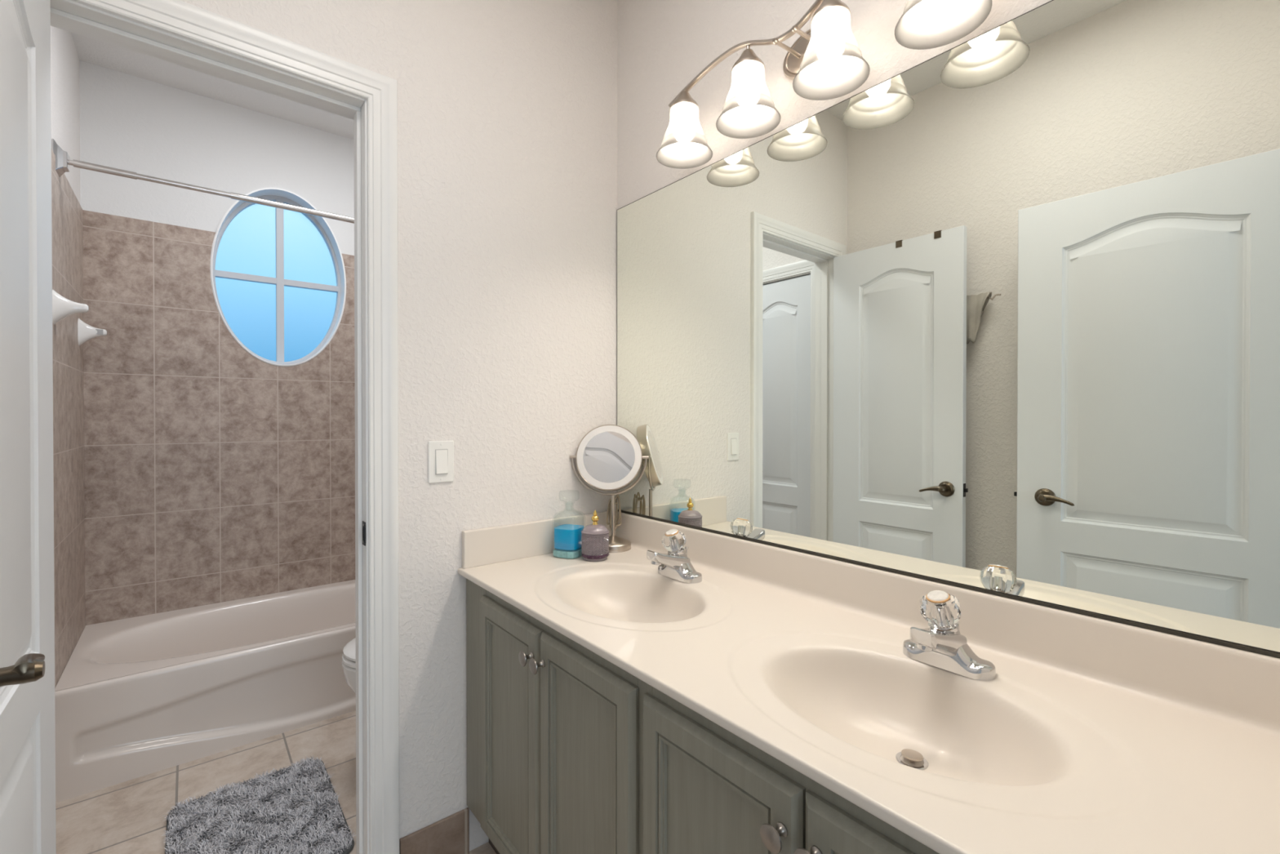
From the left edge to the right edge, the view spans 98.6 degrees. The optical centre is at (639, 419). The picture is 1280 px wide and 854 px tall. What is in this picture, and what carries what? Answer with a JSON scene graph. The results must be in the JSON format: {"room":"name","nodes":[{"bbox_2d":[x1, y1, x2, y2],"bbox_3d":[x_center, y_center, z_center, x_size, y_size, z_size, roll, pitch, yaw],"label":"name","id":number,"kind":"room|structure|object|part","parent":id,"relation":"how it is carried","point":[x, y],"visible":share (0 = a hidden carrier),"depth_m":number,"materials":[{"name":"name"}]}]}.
{"room":"bathroom","nodes":[
{"label":"bathroom","id":0,"kind":"room"},
{"bbox_2d":[50,26,82,689],"bbox_3d":[-1.349,-0.137,0.997,0.120,2.752,3.610,0,0,-39],"label":"wall","id":1,"kind":"structure","parent":0,"point":[64,60],"depth_m":2.06,"materials":[{"name":"white paint"}]},
{"bbox_2d":[51,149,85,691],"bbox_3d":[-2.109,0.022,2.025,0.008,1.820,0.802,0,0,-39],"label":"tiled wall","id":2,"kind":"structure","parent":1,"relation":"attached to","point":[67,223],"depth_m":2.02,"materials":[{"name":"brown tile"}]},
{"bbox_2d":[52,289,88,324],"bbox_3d":[-1.903,-0.373,1.841,0.082,0.115,0.073,0,0,-39],"label":"towel bar bracket","id":3,"kind":"object","parent":2,"relation":"attached to","point":[62,307],"visible":0.99,"depth_m":1.81,"materials":[{"name":"white ceramic"}]},
{"bbox_2d":[77,318,106,346],"bbox_3d":[-2.252,-0.358,2.266,0.082,0.115,0.073,0,0,-39],"label":"towel bar bracket","id":4,"kind":"object","parent":2,"relation":"attached to","point":[86,332],"visible":1,"depth_m":2.24,"materials":[{"name":"white ceramic"}]},
{"bbox_2d":[95,328,102,334],"bbox_3d":[-2.225,-0.363,2.266,0.022,0.021,0.002,0,0,-39],"label":"socket","id":5,"kind":"object","parent":4,"relation":"attached to","point":[98,331],"depth_m":2.26,"materials":[{"name":"grey"}]},
{"bbox_2d":[52,138,354,223],"bbox_3d":[-1.405,-0.892,2.363,1.532,0.107,0.093,0,0,-39],"label":"shower rod","id":6,"kind":"object","parent":1,"relation":"attached to","point":[63,162],"visible":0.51,"depth_m":2.06,"materials":[{"name":"silver metal"}]},
{"bbox_2d":[71,31,354,139],"bbox_3d":[-0.718,-1.567,1.532,1.950,0.100,3.650,0,0,-39],"label":"ceiling","id":7,"kind":"structure","parent":0,"point":[91,51],"depth_m":2.51,"materials":[{"name":"white paint"}]},
{"bbox_2d":[79,60,354,684],"bbox_3d":[-1.823,-0.150,2.878,1.773,2.752,0.140,0,0,-39],"label":"wall","id":8,"kind":"structure","parent":0,"point":[128,122],"depth_m":2.56,"materials":[{"name":"white paint"}]},
{"bbox_2d":[82,209,355,625],"bbox_3d":[-1.777,0.017,2.822,1.533,1.820,0.008,0,0,-39],"label":"tiled wall","id":9,"kind":"structure","parent":8,"relation":"attached to","point":[215,472],"depth_m":2.57,"materials":[{"name":"brown tile"}]},
{"bbox_2d":[209,187,346,366],"bbox_3d":[-1.849,-0.720,2.835,0.579,0.897,0.138,0,0,-39],"label":"window","id":10,"kind":"structure","parent":8,"relation":"in","point":[276,194],"depth_m":2.86,"materials":[{"name":"grey plastic"}]},
{"bbox_2d":[55,710,496,853],"bbox_3d":[-0.737,1.285,1.573,1.950,0.100,3.590,0,0,-39],"label":"floor","id":11,"kind":"structure","parent":0,"point":[126,817],"depth_m":1.84,"materials":[{"name":"tile"}]},
{"bbox_2d":[54,579,355,802],"bbox_3d":[-1.537,1.051,2.537,1.515,0.356,0.744,0,0,-39],"label":"bathtub","id":12,"kind":"object","parent":11,"relation":"on","point":[181,686],"visible":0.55,"depth_m":2.10,"materials":[{"name":"beige ceramic"}]},
{"bbox_2d":[160,755,355,853],"bbox_3d":[-1.149,1.220,1.658,0.461,0.027,0.589,0,0,-39],"label":"bath rug","id":13,"kind":"object","parent":11,"relation":"on","point":[295,809],"visible":1,"depth_m":1.68,"materials":[{"name":"grey fabric"}]},
{"bbox_2d":[342,637,355,694],"bbox_3d":[-0.731,0.864,2.119,0.742,0.735,0.470,0,0,-39],"label":"toilet","id":14,"kind":"object","parent":11,"relation":"on","point":[348,656],"visible":0.09,"depth_m":1.86,"materials":[{"name":"white ceramic"}]},
{"bbox_3d":[-0.837,0.823,2.031,0.466,0.019,0.374,0,0,-39],"label":"seat","id":15,"kind":"part","parent":14,"relation":"part of","materials":[{"name":"white ceramic"}]},
{"bbox_3d":[-0.810,1.033,2.055,0.537,0.398,0.372,0,0,-39],"label":"bowl","id":16,"kind":"part","parent":14,"relation":"part of","materials":[{"name":"white ceramic"}]},
{"bbox_3d":[-0.836,0.799,2.032,0.463,0.022,0.370,0,0,-39],"label":"lid","id":17,"kind":"part","parent":14,"relation":"part of","materials":[{"name":"white ceramic"}]},
{"bbox_2d":[466,556,939,853],"bbox_3d":[0.192,0.837,1.111,0.574,0.802,1.571,0,0,-39],"label":"vanity cabinet","id":18,"kind":"object","parent":11,"relation":"on","point":[569,751],"visible":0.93,"depth_m":1.02,"materials":[{"name":"green paint"}]},
{"bbox_3d":[-0.320,0.773,1.339,0.016,0.616,0.317,0,0,-39],"label":"door","id":19,"kind":"part","parent":18,"relation":"part of","materials":[{"name":"green paint"}]},
{"bbox_3d":[-0.251,0.525,1.218,0.028,0.033,0.033,0,0,-39],"label":"knob","id":20,"kind":"part","parent":18,"relation":"part of","materials":[{"name":"grey metal"}]},
{"bbox_3d":[-0.220,0.525,1.180,0.028,0.033,0.033,0,0,-39],"label":"knob","id":21,"kind":"part","parent":18,"relation":"part of","materials":[{"name":"grey metal"}]},
{"bbox_3d":[-0.113,0.775,1.087,0.016,0.616,0.328,0,0,-39],"label":"door","id":22,"kind":"part","parent":18,"relation":"part of","materials":[{"name":"green paint"}]},
{"bbox_3d":[0.105,0.777,0.821,0.016,0.616,0.314,0,0,-39],"label":"door","id":23,"kind":"part","parent":18,"relation":"part of","materials":[{"name":"green paint"}]},
{"bbox_3d":[0.173,0.528,0.702,0.028,0.033,0.033,0,0,-39],"label":"knob","id":24,"kind":"part","parent":18,"relation":"part of","materials":[{"name":"grey metal"}]},
{"bbox_3d":[0.205,0.529,0.662,0.028,0.033,0.033,0,0,-39],"label":"knob","id":25,"kind":"part","parent":18,"relation":"part of","materials":[{"name":"grey metal"}]},
{"bbox_3d":[0.312,0.778,0.570,0.016,0.616,0.328,0,0,-39],"label":"door","id":26,"kind":"part","parent":18,"relation":"part of","materials":[{"name":"green paint"}]},
{"bbox_2d":[457,511,1279,853],"bbox_3d":[0.205,0.431,1.119,0.563,0.230,1.578,0,0,-39],"label":"countertop","id":27,"kind":"structure","parent":18,"relation":"on","point":[1090,735],"depth_m":0.87,"materials":[{"name":"beige stone"}]},
{"bbox_2d":[553,524,583,558],"bbox_3d":[-0.217,0.316,1.691,0.087,0.200,0.087,0,0,23],"label":"decanter","id":28,"kind":"object","parent":27,"relation":"on","point":[567,537],"visible":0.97,"depth_m":1.66,"materials":[{"name":"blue glass"}]},
{"bbox_3d":[-0.217,0.404,1.691,0.085,0.022,0.085,0,0,23],"label":"glass","id":29,"kind":"part","parent":28,"relation":"part of","materials":[{"name":"glass"}]},
{"bbox_2d":[581,510,608,561],"bbox_3d":[-0.135,0.343,1.653,0.087,0.147,0.087,0,0,-39],"label":"glass jar","id":30,"kind":"object","parent":27,"relation":"on","point":[595,536],"visible":1,"depth_m":1.62,"materials":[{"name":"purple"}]},
{"bbox_2d":[569,424,648,552],"bbox_3d":[-0.095,0.215,1.786,0.244,0.401,0.120,0,0,23],"label":"makeup mirror","id":31,"kind":"object","parent":27,"relation":"on","point":[609,457],"visible":0.97,"depth_m":1.77,"materials":[{"name":"silver metal"}]},
{"bbox_2d":[582,431,635,482],"bbox_3d":[-0.100,0.118,1.770,0.167,0.162,0.043,0,0,3],"label":"mirror glass","id":32,"kind":"object","parent":31,"relation":"attached to","point":[607,456],"depth_m":1.77,"materials":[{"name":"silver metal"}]},
{"bbox_3d":[-0.087,0.309,1.783,0.011,0.143,0.011,0,0,17],"label":"stem","id":33,"kind":"part","parent":31,"relation":"part of","materials":[{"name":"silver metal"}]},
{"bbox_3d":[-0.086,0.308,1.823,0.051,0.126,0.022,0,0,-39],"label":"power cord","id":34,"kind":"part","parent":31,"relation":"part of","materials":[{"name":"beige plastic"}]},
{"bbox_2d":[646,528,702,583],"bbox_3d":[0.080,0.357,1.461,0.137,0.128,0.147,0,0,-39],"label":"bathroom faucet","id":35,"kind":"object","parent":27,"relation":"on","point":[675,564],"visible":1,"depth_m":1.45,"materials":[{"name":"silver metal"}]},
{"bbox_3d":[0.072,0.376,1.454,0.116,0.076,0.054,0,0,-39],"label":"spout","id":36,"kind":"part","parent":35,"relation":"part of","materials":[{"name":"silver metal"}]},
{"bbox_3d":[0.090,0.326,1.475,0.062,0.059,0.063,0,0,27],"label":"acrylic knob","id":37,"kind":"part","parent":35,"relation":"part of","materials":[{"name":"white"}]},
{"bbox_2d":[902,590,995,680],"bbox_3d":[0.509,0.361,0.938,0.137,0.128,0.147,0,0,-39],"label":"bathroom faucet","id":38,"kind":"object","parent":27,"relation":"on","point":[942,645],"visible":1,"depth_m":0.93,"materials":[{"name":"silver metal"}]},
{"bbox_3d":[0.501,0.379,0.932,0.116,0.076,0.054,0,0,-39],"label":"spout","id":39,"kind":"part","parent":38,"relation":"part of","materials":[{"name":"silver metal"}]},
{"bbox_3d":[0.519,0.329,0.953,0.062,0.059,0.063,0,0,27],"label":"acrylic knob","id":40,"kind":"part","parent":38,"relation":"part of","materials":[{"name":"white"}]},
{"bbox_2d":[180,0,617,853],"bbox_3d":[-0.655,-0.141,1.505,1.600,2.752,0.115,0,0,-39],"label":"wall","id":41,"kind":"structure","parent":0,"point":[507,109],"depth_m":1.59,"materials":[{"name":"white paint"}]},
{"bbox_2d":[0,0,56,853],"bbox_3d":[-0.934,0.216,0.801,0.156,2.024,0.618,0,0,-39],"label":"door","id":42,"kind":"structure","parent":41,"relation":"in","point":[27,597],"depth_m":0.87,"materials":[{"name":"white paint"}]},
{"bbox_3d":[-0.764,0.304,0.692,0.023,0.033,0.107,0,0,-39],"label":"lever","id":43,"kind":"part","parent":42,"relation":"part of","materials":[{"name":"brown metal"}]},
{"bbox_2d":[50,25,351,119],"bbox_3d":[-1.001,0.178,1.309,0.736,2.118,0.018,0,0,-39],"label":"trim","id":44,"kind":"structure","parent":41,"relation":"attached to","point":[51,25],"depth_m":1.27,"materials":[{"name":"white paint"}]},
{"bbox_2d":[49,0,369,853],"bbox_3d":[-0.959,0.205,1.258,0.626,2.063,0.115,0,0,-39],"label":"trim","id":45,"kind":"structure","parent":41,"relation":"attached to","point":[69,15],"depth_m":1.40,"materials":[{"name":"white paint"}]},
{"bbox_2d":[71,0,399,853],"bbox_3d":[-0.917,0.178,1.206,0.736,2.118,0.018,0,0,-39],"label":"trim","id":46,"kind":"structure","parent":41,"relation":"attached to","point":[179,18],"depth_m":1.40,"materials":[{"name":"white paint"}]},
{"bbox_2d":[362,520,365,546],"bbox_3d":[-0.709,0.291,1.411,0.007,0.060,0.032,0,0,-39],"label":"strike plate","id":47,"kind":"object","parent":41,"relation":"attached to","point":[363,522],"visible":1,"depth_m":1.40,"materials":[{"name":"grey metal"}]},
{"bbox_2d":[400,807,469,853],"bbox_3d":[-0.560,1.170,1.510,0.187,0.130,0.010,0,0,-39],"label":"baseboard","id":48,"kind":"structure","parent":41,"relation":"attached to","point":[450,834],"depth_m":1.52,"materials":[{"name":"brown tile"}]},
{"bbox_2d":[427,440,453,483],"bbox_3d":[-0.546,0.115,1.514,0.070,0.114,0.012,0,0,-39],"label":"light switch","id":49,"kind":"object","parent":41,"relation":"attached to","point":[441,453],"visible":1,"depth_m":1.51,"materials":[{"name":"white plastic"}]},
{"bbox_3d":[-0.546,0.115,1.515,0.034,0.069,0.002,0,0,-39],"label":"rocker frame","id":50,"kind":"part","parent":49,"relation":"part of","materials":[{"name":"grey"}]},
{"bbox_2d":[617,0,1051,209],"bbox_3d":[0.508,-0.139,1.286,0.120,2.752,1.700,0,0,-39],"label":"wall","id":51,"kind":"structure","parent":0,"point":[663,45],"depth_m":1.57,"materials":[{"name":"white paint"}]},
{"bbox_2d":[656,0,991,168],"bbox_3d":[0.341,-0.820,1.248,0.182,0.210,0.813,0,0,-39],"label":"vanity light","id":52,"kind":"object","parent":51,"relation":"attached to","point":[827,61],"visible":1,"depth_m":1.21,"materials":[{"name":"white glass"}]},
{"bbox_3d":[0.120,-0.780,1.494,0.153,0.127,0.153,0,0,-39],"label":"lamp shade","id":53,"kind":"part","parent":52,"relation":"part of","materials":[{"name":"white glass"}]},
{"bbox_3d":[0.260,-0.796,1.324,0.056,0.084,0.056,0,0,-39],"label":"light bulb","id":54,"kind":"part","parent":52,"relation":"part of","materials":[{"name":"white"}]},
{"bbox_3d":[0.260,-0.779,1.324,0.153,0.127,0.153,0,0,-39],"label":"lamp shade","id":55,"kind":"part","parent":52,"relation":"part of","materials":[{"name":"white glass"}]},
{"bbox_3d":[0.344,-0.864,1.284,0.106,0.015,0.013,0,0,-39],"label":"arm","id":56,"kind":"part","parent":52,"relation":"part of","materials":[{"name":"silver metal"}]},
{"bbox_3d":[0.377,-0.864,1.244,0.106,0.015,0.013,0,0,-39],"label":"arm","id":57,"kind":"part","parent":52,"relation":"part of","materials":[{"name":"silver metal"}]},
{"bbox_3d":[0.399,-0.794,1.154,0.056,0.084,0.056,0,0,-39],"label":"light bulb","id":58,"kind":"part","parent":52,"relation":"part of","materials":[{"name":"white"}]},
{"bbox_3d":[0.399,-0.777,1.154,0.153,0.127,0.153,0,0,-39],"label":"lamp shade","id":59,"kind":"part","parent":52,"relation":"part of","materials":[{"name":"white glass"}]},
{"bbox_3d":[0.539,-0.793,0.984,0.056,0.084,0.056,0,0,-39],"label":"light bulb","id":60,"kind":"part","parent":52,"relation":"part of","materials":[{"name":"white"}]},
{"bbox_3d":[0.539,-0.776,0.984,0.153,0.127,0.153,0,0,-39],"label":"lamp shade","id":61,"kind":"part","parent":52,"relation":"part of","materials":[{"name":"white glass"}]},
{"bbox_2d":[615,511,1279,738],"bbox_3d":[0.409,0.369,1.286,0.034,0.100,1.578,0,0,-39],"label":"backsplash","id":62,"kind":"structure","parent":51,"relation":"attached to","point":[1234,686],"depth_m":0.95,"materials":[{"name":"beige stone"}]},
{"bbox_2d":[617,0,1279,657],"bbox_3d":[0.419,-0.201,1.291,0.010,1.038,1.570,0,0,-39],"label":"wall mirror","id":63,"kind":"object","parent":51,"relation":"attached to","point":[999,315],"visible":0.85,"depth_m":0.99,"materials":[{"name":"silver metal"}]}
]}

